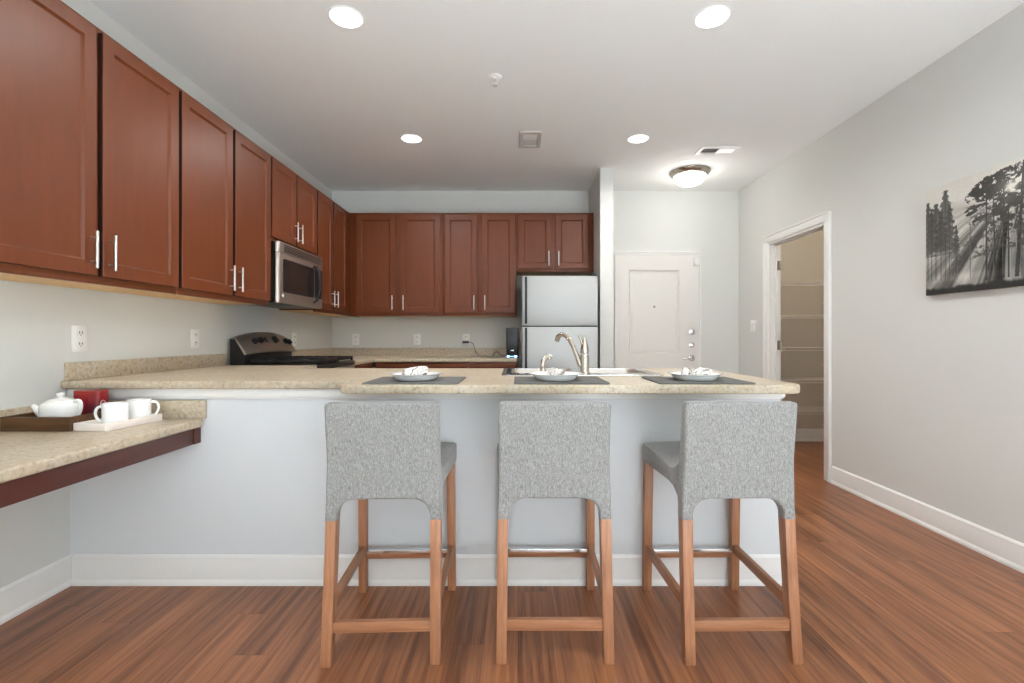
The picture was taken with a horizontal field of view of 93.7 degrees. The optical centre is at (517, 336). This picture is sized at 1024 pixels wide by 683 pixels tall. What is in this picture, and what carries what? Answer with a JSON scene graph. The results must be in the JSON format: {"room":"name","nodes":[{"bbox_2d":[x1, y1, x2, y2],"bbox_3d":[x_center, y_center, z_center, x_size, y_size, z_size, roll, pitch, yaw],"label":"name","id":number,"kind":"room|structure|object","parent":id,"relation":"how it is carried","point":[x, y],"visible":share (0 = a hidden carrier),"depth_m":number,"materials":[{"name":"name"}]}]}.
{"room":"kitchen","nodes":[
{"label":"kitchen","id":0,"kind":"room"},
{"bbox_2d":[0,0,331,587],"bbox_3d":[-2.100,-0.240,1.145,0.100,2.740,8.290,0,0,0],"label":"wall","id":1,"kind":"structure","parent":0,"point":[36,320],"depth_m":2.29,"materials":[{"name":"white paint"}]},
{"bbox_2d":[0,554,72,624],"bbox_3d":[-2.040,1.062,-0.401,0.020,0.135,5.198,0,0,0],"label":"baseboard","id":2,"kind":"structure","parent":1,"relation":"attached to","point":[26,592],"depth_m":2.02,"materials":[{"name":"white paint"}]},
{"bbox_2d":[71,325,86,351],"bbox_3d":[-2.044,0.008,2.240,0.011,0.122,0.078,0,0,0],"label":"wall outlet","id":3,"kind":"object","parent":1,"relation":"attached to","point":[78,333],"visible":1,"depth_m":2.23,"materials":[{"name":"white plastic"}]},
{"bbox_2d":[77,330,83,335],"bbox_3d":[-2.042,-0.018,2.240,0.004,0.030,0.034,0,0,0],"label":"receptacle","id":4,"kind":"object","parent":3,"relation":"attached to","point":[79,332],"depth_m":2.24,"materials":[{"name":"white plastic"}]},
{"bbox_2d":[77,341,83,347],"bbox_3d":[-2.042,0.034,2.240,0.004,0.030,0.034,0,0,0],"label":"receptacle","id":5,"kind":"object","parent":3,"relation":"attached to","point":[80,344],"depth_m":2.24,"materials":[{"name":"white plastic"}]},
{"bbox_2d":[0,0,178,293],"bbox_3d":[-1.867,-0.750,1.968,0.363,1.063,0.955,0,0,0],"label":"upper cabinet","id":6,"kind":"object","parent":1,"relation":"attached to","point":[89,130],"visible":1,"depth_m":1.90,"materials":[{"name":"brown wood"}]},
{"bbox_2d":[0,400,206,507],"bbox_3d":[-1.736,0.385,1.448,0.627,0.194,1.496,0,0,0],"label":"countertop","id":7,"kind":"structure","parent":1,"relation":"attached to","point":[32,463],"depth_m":1.71,"materials":[{"name":"stone"}]},
{"bbox_2d":[0,411,100,430],"bbox_3d":[-1.889,0.342,2.004,0.276,0.056,0.256,0,0,0],"label":"serving tray","id":8,"kind":"object","parent":7,"relation":"on","point":[30,421],"visible":0.68,"depth_m":1.88,"materials":[{"name":"brown wood"}]},
{"bbox_2d":[30,392,82,416],"bbox_3d":[-1.897,0.296,1.976,0.136,0.134,0.151,0,0,41],"label":"teapot","id":9,"kind":"object","parent":8,"relation":"on","point":[60,406],"visible":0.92,"depth_m":1.95,"materials":[{"name":"white ceramic"}]},
{"bbox_2d":[73,390,108,414],"bbox_3d":[-1.858,0.297,2.090,0.115,0.131,0.063,0,0,-2],"label":"tin","id":10,"kind":"object","parent":8,"relation":"on","point":[91,399],"visible":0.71,"depth_m":2.06,"materials":[{"name":"red metal"}]},
{"bbox_2d":[73,413,161,431],"bbox_3d":[-1.665,0.354,2.011,0.146,0.030,0.262,0,0,6],"label":"serving tray","id":11,"kind":"object","parent":7,"relation":"on","point":[91,425],"visible":0.84,"depth_m":1.93,"materials":[{"name":"white ceramic"}]},
{"bbox_2d":[94,401,128,423],"bbox_3d":[-1.651,0.316,1.960,0.104,0.094,0.086,0,0,19],"label":"mug","id":12,"kind":"object","parent":11,"relation":"on","point":[111,412],"visible":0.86,"depth_m":1.93,"materials":[{"name":"white ceramic"}]},
{"bbox_2d":[126,398,159,418],"bbox_3d":[-1.634,0.316,2.083,0.086,0.094,0.104,0,0,26],"label":"mug","id":13,"kind":"object","parent":11,"relation":"on","point":[138,407],"visible":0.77,"depth_m":2.05,"materials":[{"name":"white ceramic"}]},
{"bbox_2d":[0,400,206,418],"bbox_3d":[-1.736,0.330,1.448,0.627,0.083,1.496,0,0,0],"label":"backsplash","id":14,"kind":"structure","parent":1,"relation":"attached to","point":[170,409],"depth_m":2.18,"materials":[{"name":"stone"}]},
{"bbox_2d":[64,354,226,380],"bbox_3d":[-2.039,0.157,2.759,0.019,0.082,1.187,0,0,0],"label":"backsplash","id":15,"kind":"structure","parent":1,"relation":"attached to","point":[106,368],"depth_m":2.55,"materials":[{"name":"stone"}]},
{"bbox_2d":[190,329,198,348],"bbox_3d":[-2.044,0.012,3.040,0.011,0.122,0.078,0,0,0],"label":"wall outlet","id":16,"kind":"object","parent":1,"relation":"attached to","point":[194,333],"visible":1,"depth_m":3.03,"materials":[{"name":"white plastic"}]},
{"bbox_2d":[122,86,270,305],"bbox_3d":[-1.867,-0.750,2.898,0.363,1.063,0.903,0,0,0],"label":"upper cabinet","id":17,"kind":"object","parent":1,"relation":"attached to","point":[225,176],"visible":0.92,"depth_m":2.80,"materials":[{"name":"brown wood"}]},
{"bbox_2d":[269,154,316,254],"bbox_3d":[-1.867,-0.978,3.734,0.363,0.609,0.764,0,0,0],"label":"upper cabinet","id":18,"kind":"object","parent":1,"relation":"attached to","point":[293,199],"visible":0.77,"depth_m":3.67,"materials":[{"name":"brown wood"}]},
{"bbox_2d":[252,241,321,308],"bbox_3d":[-1.829,-0.458,3.735,0.435,0.432,0.758,0,0,0],"label":"microwave oven","id":19,"kind":"object","parent":18,"relation":"attached to","point":[296,274],"visible":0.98,"depth_m":3.62,"materials":[{"name":"silver metal"}]},
{"bbox_2d":[292,333,295,345],"bbox_3d":[-2.044,0.025,4.390,0.011,0.122,0.078,0,0,0],"label":"wall outlet","id":20,"kind":"object","parent":1,"relation":"attached to","point":[293,334],"visible":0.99,"depth_m":4.38,"materials":[{"name":"white plastic"}]},
{"bbox_2d":[279,188,359,316],"bbox_3d":[-1.867,-0.750,4.700,0.363,1.063,1.165,0,0,0],"label":"upper cabinet","id":21,"kind":"object","parent":1,"relation":"attached to","point":[333,221],"visible":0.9,"depth_m":4.49,"materials":[{"name":"brown wood"}]},
{"bbox_2d":[70,399,780,556],"bbox_3d":[-0.422,0.683,2.599,3.255,0.894,0.802,0,0,0],"label":"wall","id":22,"kind":"structure","parent":0,"point":[254,482],"depth_m":2.20,"materials":[{"name":"white paint"}]},
{"bbox_2d":[66,389,784,398],"bbox_3d":[-0.418,0.258,2.187,3.262,0.048,0.022,0,0,0],"label":"countertop","id":23,"kind":"structure","parent":22,"relation":"attached to","point":[113,393],"depth_m":2.18,"materials":[{"name":"white paint"}]},
{"bbox_2d":[71,554,781,585],"bbox_3d":[-0.412,1.062,2.188,3.235,0.135,0.020,0,0,0],"label":"baseboard","id":24,"kind":"structure","parent":22,"relation":"attached to","point":[87,569],"depth_m":2.19,"materials":[{"name":"white paint"}]},
{"bbox_2d":[61,354,799,393],"bbox_3d":[-0.432,0.175,2.657,3.234,0.118,1.390,0,0,0],"label":"countertop","id":25,"kind":"structure","parent":22,"relation":"on","point":[211,371],"depth_m":2.17,"materials":[{"name":"stone"}]},
{"bbox_2d":[362,377,465,383],"bbox_3d":[-0.449,0.194,2.150,0.400,0.006,0.326,0,0,0],"label":"placemat","id":26,"kind":"object","parent":25,"relation":"on","point":[382,380],"visible":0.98,"depth_m":2.06,"materials":[{"name":"grey fabric"}]},
{"bbox_2d":[389,371,442,380],"bbox_3d":[-0.455,0.176,2.150,0.238,0.029,0.238,0,0,0],"label":"dinner plate","id":27,"kind":"object","parent":26,"relation":"on","point":[432,375],"visible":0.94,"depth_m":2.07,"materials":[{"name":"white ceramic"}]},
{"bbox_2d":[402,366,428,374],"bbox_3d":[-0.460,0.155,2.148,0.119,0.048,0.056,0,0,-43],"label":"napkin","id":28,"kind":"object","parent":27,"relation":"on","point":[418,370],"visible":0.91,"depth_m":2.13,"materials":[{"name":"white fabric"}]},
{"bbox_2d":[514,377,609,383],"bbox_3d":[0.183,0.194,2.150,0.400,0.006,0.326,0,0,0],"label":"placemat","id":29,"kind":"object","parent":25,"relation":"on","point":[517,380],"visible":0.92,"depth_m":2.06,"materials":[{"name":"grey fabric"}]},
{"bbox_2d":[529,371,581,380],"bbox_3d":[0.168,0.176,2.150,0.238,0.029,0.238,0,0,0],"label":"dinner plate","id":30,"kind":"object","parent":29,"relation":"on","point":[542,375],"visible":0.92,"depth_m":2.08,"materials":[{"name":"white ceramic"}]},
{"bbox_2d":[547,368,564,374],"bbox_3d":[0.170,0.157,2.149,0.047,0.039,0.108,0,0,-28],"label":"napkin","id":31,"kind":"object","parent":30,"relation":"on","point":[552,371],"visible":0.89,"depth_m":2.12,"materials":[{"name":"white fabric"}]},
{"bbox_2d":[555,332,590,373],"bbox_3d":[0.278,0.082,2.532,0.242,0.216,0.061,0,0,44],"label":"kitchen faucet","id":32,"kind":"object","parent":25,"relation":"on","point":[582,360],"visible":0.99,"depth_m":2.46,"materials":[{"name":"silver metal"}]},
{"bbox_2d":[501,368,663,375],"bbox_3d":[0.327,0.282,2.675,0.823,0.184,0.540,0,0,0],"label":"sink","id":33,"kind":"object","parent":25,"relation":"in","point":[507,371],"visible":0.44,"depth_m":2.81,"materials":[{"name":"silver metal"}]},
{"bbox_2d":[512,369,571,372],"bbox_3d":[0.135,0.282,2.715,0.346,0.183,0.386,0,0,0],"label":"basin","id":34,"kind":"object","parent":33,"relation":"in","point":[513,370],"depth_m":2.90,"materials":[{"name":"silver metal"}]},
{"bbox_2d":[540,354,551,370],"bbox_3d":[0.141,0.140,2.473,0.071,0.101,0.044,0,0,-22],"label":"sprayer","id":35,"kind":"object","parent":33,"relation":"on","point":[548,356],"visible":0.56,"depth_m":2.46,"materials":[{"name":"silver metal"}]},
{"bbox_2d":[589,369,642,372],"bbox_3d":[0.522,0.282,2.715,0.341,0.183,0.386,0,0,0],"label":"basin","id":36,"kind":"object","parent":33,"relation":"in","point":[590,370],"depth_m":2.90,"materials":[{"name":"silver metal"}]},
{"bbox_2d":[641,377,755,384],"bbox_3d":[0.790,0.194,2.150,0.400,0.006,0.326,0,0,1],"label":"placemat","id":37,"kind":"object","parent":25,"relation":"on","point":[659,380],"visible":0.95,"depth_m":2.06,"materials":[{"name":"grey fabric"}]},
{"bbox_2d":[667,371,723,380],"bbox_3d":[0.793,0.176,2.150,0.238,0.029,0.238,0,0,0],"label":"dinner plate","id":38,"kind":"object","parent":37,"relation":"on","point":[677,375],"visible":0.85,"depth_m":2.07,"materials":[{"name":"white ceramic"}]},
{"bbox_2d":[681,367,711,374],"bbox_3d":[0.797,0.155,2.148,0.131,0.041,0.050,0,0,3],"label":"napkin","id":39,"kind":"object","parent":38,"relation":"on","point":[698,370],"visible":0.96,"depth_m":2.13,"materials":[{"name":"white fabric"}]},
{"bbox_2d":[0,442,1023,682],"bbox_3d":[0.785,1.180,1.145,5.870,0.100,8.490,0,0,0],"label":"floor","id":40,"kind":"structure","parent":0,"point":[885,597],"depth_m":1.86,"materials":[{"name":"brown wood"}]},
{"bbox_2d":[230,332,354,367],"bbox_3d":[-1.709,0.535,3.735,0.632,1.150,0.755,0,0,0],"label":"gas range","id":41,"kind":"object","parent":40,"relation":"on","point":[252,348],"visible":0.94,"depth_m":3.56,"materials":[{"name":"black metal"}]},
{"bbox_2d":[316,360,354,367],"bbox_3d":[-1.671,0.217,3.735,0.557,0.035,0.754,0,0,0],"label":"cooktop","id":42,"kind":"object","parent":41,"relation":"in","point":[332,363],"depth_m":3.73,"materials":[{"name":"black ceramic"}]},
{"bbox_2d":[355,363,371,367],"bbox_3d":[-1.694,0.688,4.386,0.653,0.885,0.535,0,0,0],"label":"base cabinet","id":43,"kind":"object","parent":40,"relation":"on","point":[367,365],"visible":0.06,"depth_m":4.41,"materials":[{"name":"brown wood"}]},
{"bbox_2d":[320,401,456,667],"bbox_3d":[-0.483,0.679,1.904,0.435,0.902,0.518,0,0,-2],"label":"counter stool","id":44,"kind":"object","parent":40,"relation":"on","point":[375,449],"visible":1,"depth_m":1.68,"materials":[{"name":"grey fabric"}]},
{"bbox_2d":[375,362,516,367],"bbox_3d":[-0.703,0.688,4.955,1.385,0.885,0.666,0,0,0],"label":"base cabinet","id":45,"kind":"object","parent":40,"relation":"on","point":[377,364],"visible":0.06,"depth_m":4.66,"materials":[{"name":"brown wood"}]},
{"bbox_2d":[292,348,517,364],"bbox_3d":[-1.026,0.181,4.702,2.046,0.127,1.173,0,0,0],"label":"countertop","id":46,"kind":"structure","parent":45,"relation":"on","point":[360,355],"depth_m":5.27,"materials":[{"name":"stone"}]},
{"bbox_2d":[462,341,505,356],"bbox_3d":[-0.352,0.126,5.062,0.666,0.165,0.089,0,0,44],"label":"power cord","id":47,"kind":"object","parent":46,"relation":"on","point":[462,341],"visible":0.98,"depth_m":5.18,"materials":[{"name":"black plastic"}]},
{"bbox_2d":[506,328,518,357],"bbox_3d":[-0.056,0.059,4.798,0.126,0.298,0.109,0,0,0],"label":"coffee maker","id":48,"kind":"object","parent":46,"relation":"on","point":[512,334],"visible":0.98,"depth_m":4.75,"materials":[{"name":"black plastic"}]},
{"bbox_2d":[496,401,614,664],"bbox_3d":[0.129,0.679,1.914,0.435,0.902,0.518,0,0,0],"label":"counter stool","id":49,"kind":"object","parent":40,"relation":"on","point":[546,449],"visible":1,"depth_m":1.69,"materials":[{"name":"grey fabric"}]},
{"bbox_2d":[522,275,597,367],"bbox_3d":[0.394,0.263,4.857,0.716,1.695,0.766,0,0,0],"label":"refrigerator","id":50,"kind":"object","parent":40,"relation":"on","point":[551,305],"visible":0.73,"depth_m":4.50,"materials":[{"name":"white metal"}]},
{"bbox_2d":[642,401,802,665],"bbox_3d":[0.777,0.679,1.911,0.435,0.902,0.518,0,0,-1],"label":"counter stool","id":51,"kind":"object","parent":40,"relation":"on","point":[733,451],"visible":1,"depth_m":1.69,"materials":[{"name":"grey fabric"}]},
{"bbox_2d":[332,191,738,373],"bbox_3d":[0.193,-0.240,5.340,4.685,2.740,0.100,0,0,0],"label":"wall","id":52,"kind":"structure","parent":0,"point":[707,222],"depth_m":5.29,"materials":[{"name":"white paint"}]},
{"bbox_2d":[352,334,358,344],"bbox_3d":[-1.787,0.026,5.284,0.078,0.122,0.011,0,0,0],"label":"wall outlet","id":53,"kind":"object","parent":52,"relation":"attached to","point":[355,337],"visible":1,"depth_m":5.28,"materials":[{"name":"white plastic"}]},
{"bbox_2d":[350,213,445,316],"bbox_3d":[-1.263,-0.750,5.098,0.952,1.063,0.383,0,0,0],"label":"upper cabinet","id":54,"kind":"object","parent":52,"relation":"attached to","point":[396,258],"visible":0.98,"depth_m":4.95,"materials":[{"name":"brown wood"}]},
{"bbox_2d":[292,348,505,355],"bbox_3d":[-1.026,0.164,4.702,2.046,0.091,1.173,0,0,0],"label":"backsplash","id":55,"kind":"structure","parent":52,"relation":"attached to","point":[321,351],"depth_m":5.27,"materials":[{"name":"stone"}]},
{"bbox_2d":[413,334,420,344],"bbox_3d":[-1.112,0.026,5.284,0.078,0.122,0.011,0,0,0],"label":"wall outlet","id":56,"kind":"object","parent":52,"relation":"attached to","point":[416,337],"visible":1,"depth_m":5.28,"materials":[{"name":"white plastic"}]},
{"bbox_2d":[463,334,469,344],"bbox_3d":[-0.572,0.026,5.284,0.078,0.122,0.011,0,0,0],"label":"wall outlet","id":57,"kind":"object","parent":52,"relation":"attached to","point":[466,337],"visible":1,"depth_m":5.28,"materials":[{"name":"white plastic"}]},
{"bbox_2d":[442,213,516,316],"bbox_3d":[-0.401,-0.750,5.098,0.770,1.063,0.383,0,0,0],"label":"upper cabinet","id":58,"kind":"object","parent":52,"relation":"attached to","point":[479,250],"visible":1,"depth_m":4.95,"materials":[{"name":"brown wood"}]},
{"bbox_2d":[517,213,593,274],"bbox_3d":[0.383,-0.978,5.098,0.796,0.609,0.383,0,0,0],"label":"upper cabinet","id":59,"kind":"object","parent":52,"relation":"attached to","point":[547,243],"visible":0.98,"depth_m":4.95,"materials":[{"name":"brown wood"}]},
{"bbox_2d":[613,251,700,367],"bbox_3d":[1.513,0.095,5.235,0.986,2.070,0.110,0,0,0],"label":"door","id":60,"kind":"structure","parent":52,"relation":"in","point":[657,294],"depth_m":5.25,"materials":[{"name":"white paint"}]},
{"bbox_2d":[90,0,1023,190],"bbox_3d":[0.785,-1.660,1.145,5.870,0.100,8.490,0,0,0],"label":"ceiling","id":61,"kind":"structure","parent":0,"point":[769,81],"depth_m":2.92,"materials":[{"name":"paint"}]},
{"bbox_2d":[328,5,363,28],"bbox_3d":[-0.865,-1.605,2.415,0.174,0.011,0.174,0,0,0],"label":"recessed light","id":62,"kind":"object","parent":61,"relation":"in","point":[343,16],"visible":1,"depth_m":2.40,"materials":[{"name":"white plastic"}]},
{"bbox_2d":[400,134,421,142],"bbox_3d":[-0.864,-1.605,3.890,0.174,0.011,0.174,0,0,0],"label":"recessed light","id":63,"kind":"object","parent":61,"relation":"in","point":[409,138],"visible":1,"depth_m":3.87,"materials":[{"name":"white plastic"}]},
{"bbox_2d":[489,73,501,86],"bbox_3d":[-0.142,-1.582,2.970,0.080,0.055,0.080,0,0,0],"label":"sprinkler","id":64,"kind":"object","parent":61,"relation":"attached to","point":[494,77],"visible":1,"depth_m":2.96,"materials":[{"name":"white metal"}]},
{"bbox_2d":[519,131,541,147],"bbox_3d":[0.098,-1.603,3.900,0.176,0.014,0.310,0,0,0],"label":"ceiling vent","id":65,"kind":"object","parent":61,"relation":"in","point":[527,139],"visible":1,"depth_m":3.88,"materials":[{"name":"white plastic"}]},
{"bbox_2d":[523,134,536,138],"bbox_3d":[0.098,-1.607,3.841,0.110,0.005,0.113,0,0,0],"label":"ceiling vent","id":66,"kind":"object","parent":65,"relation":"on","point":[525,136],"depth_m":3.84,"materials":[{"name":"white plastic"}]},
{"bbox_2d":[627,134,648,142],"bbox_3d":[0.974,-1.605,3.890,0.174,0.011,0.174,0,0,0],"label":"recessed light","id":67,"kind":"object","parent":61,"relation":"in","point":[637,138],"visible":1,"depth_m":3.87,"materials":[{"name":"white plastic"}]},
{"bbox_2d":[669,165,710,186],"bbox_3d":[1.672,-1.540,4.675,0.384,0.139,0.384,0,0,0],"label":"dome ceiling light","id":68,"kind":"object","parent":61,"relation":"attached to","point":[689,175],"visible":1,"depth_m":4.57,"materials":[{"name":"white glass"}]},
{"bbox_2d":[694,5,730,28],"bbox_3d":[0.976,-1.605,2.415,0.174,0.011,0.174,0,0,0],"label":"recessed light","id":69,"kind":"object","parent":61,"relation":"in","point":[712,16],"visible":1,"depth_m":2.40,"materials":[{"name":"white plastic"}]},
{"bbox_2d":[695,146,740,154],"bbox_3d":[1.715,-1.604,4.130,0.330,0.012,0.170,0,0,0],"label":"ceiling vent","id":70,"kind":"object","parent":61,"relation":"in","point":[704,150],"visible":1,"depth_m":4.12,"materials":[{"name":"white plastic"}]},
{"bbox_2d":[589,168,612,367],"bbox_3d":[0.845,-0.240,4.930,0.126,2.740,0.720,0,0,0],"label":"wall","id":71,"kind":"structure","parent":0,"point":[601,190],"depth_m":4.57,"materials":[{"name":"white paint"}]},
{"bbox_2d":[781,230,823,428],"bbox_3d":[3.078,-0.240,5.260,1.085,2.740,0.100,0,0,0],"label":"wall","id":72,"kind":"structure","parent":0,"point":[802,259],"depth_m":5.21,"materials":[{"name":"paint"}]},
{"bbox_2d":[781,377,823,395],"bbox_3d":[3.089,0.540,5.047,1.042,0.207,0.317,0,0,0],"label":"wire shelf","id":73,"kind":"object","parent":72,"relation":"attached to","point":[784,379],"visible":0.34,"depth_m":4.98,"materials":[{"name":"white metal"}]},
{"bbox_2d":[781,282,823,304],"bbox_3d":[3.089,-0.455,5.047,1.042,0.207,0.317,0,0,0],"label":"wire shelf","id":74,"kind":"object","parent":72,"relation":"attached to","point":[785,283],"visible":0.38,"depth_m":4.89,"materials":[{"name":"white metal"}]},
{"bbox_2d":[781,315,823,334],"bbox_3d":[3.089,-0.120,5.047,1.042,0.207,0.317,0,0,0],"label":"wire shelf","id":75,"kind":"object","parent":72,"relation":"attached to","point":[783,316],"visible":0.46,"depth_m":4.89,"materials":[{"name":"white metal"}]},
{"bbox_2d":[781,347,823,365],"bbox_3d":[3.089,0.210,5.047,1.042,0.207,0.317,0,0,0],"label":"wire shelf","id":76,"kind":"object","parent":72,"relation":"attached to","point":[782,347],"visible":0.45,"depth_m":4.89,"materials":[{"name":"white metal"}]},
{"bbox_2d":[795,429,823,441],"bbox_3d":[3.078,1.062,5.200,1.085,0.135,0.020,0,0,0],"label":"baseboard","id":77,"kind":"structure","parent":72,"relation":"attached to","point":[802,435],"depth_m":5.20,"materials":[{"name":"white paint"}]},
{"bbox_2d":[797,407,823,425],"bbox_3d":[3.089,0.858,5.047,1.042,0.207,0.317,0,0,0],"label":"wire shelf","id":78,"kind":"object","parent":72,"relation":"attached to","point":[809,408],"visible":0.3,"depth_m":5.01,"materials":[{"name":"white metal"}]},
{"bbox_2d":[739,3,1023,543],"bbox_3d":[2.485,-0.240,1.145,0.100,2.740,8.290,0,0,0],"label":"wall","id":79,"kind":"structure","parent":0,"point":[928,391],"depth_m":2.95,"materials":[{"name":"white paint"}]},
{"bbox_2d":[751,320,756,331],"bbox_3d":[2.428,-0.113,4.955,0.014,0.122,0.118,0,0,0],"label":"light switch","id":80,"kind":"object","parent":79,"relation":"attached to","point":[753,322],"visible":1,"depth_m":4.93,"materials":[{"name":"white plastic"}]},
{"bbox_2d":[763,210,831,481],"bbox_3d":[2.479,0.072,4.230,0.137,2.115,1.010,0,0,0],"label":"door frame","id":81,"kind":"structure","parent":79,"relation":"in","point":[772,263],"depth_m":4.35,"materials":[{"name":"white paint"}]},
{"bbox_2d":[830,466,1023,573],"bbox_3d":[2.425,1.062,0.357,0.020,0.135,6.715,0,0,0],"label":"baseboard","id":82,"kind":"structure","parent":79,"relation":"attached to","point":[1007,551],"depth_m":2.77,"materials":[{"name":"white paint"}]},
{"bbox_2d":[926,156,1023,295],"bbox_3d":[2.417,-0.549,2.358,0.035,0.615,0.930,0,0,0],"label":"print","id":83,"kind":"object","parent":79,"relation":"attached to","point":[975,222],"visible":1,"depth_m":2.51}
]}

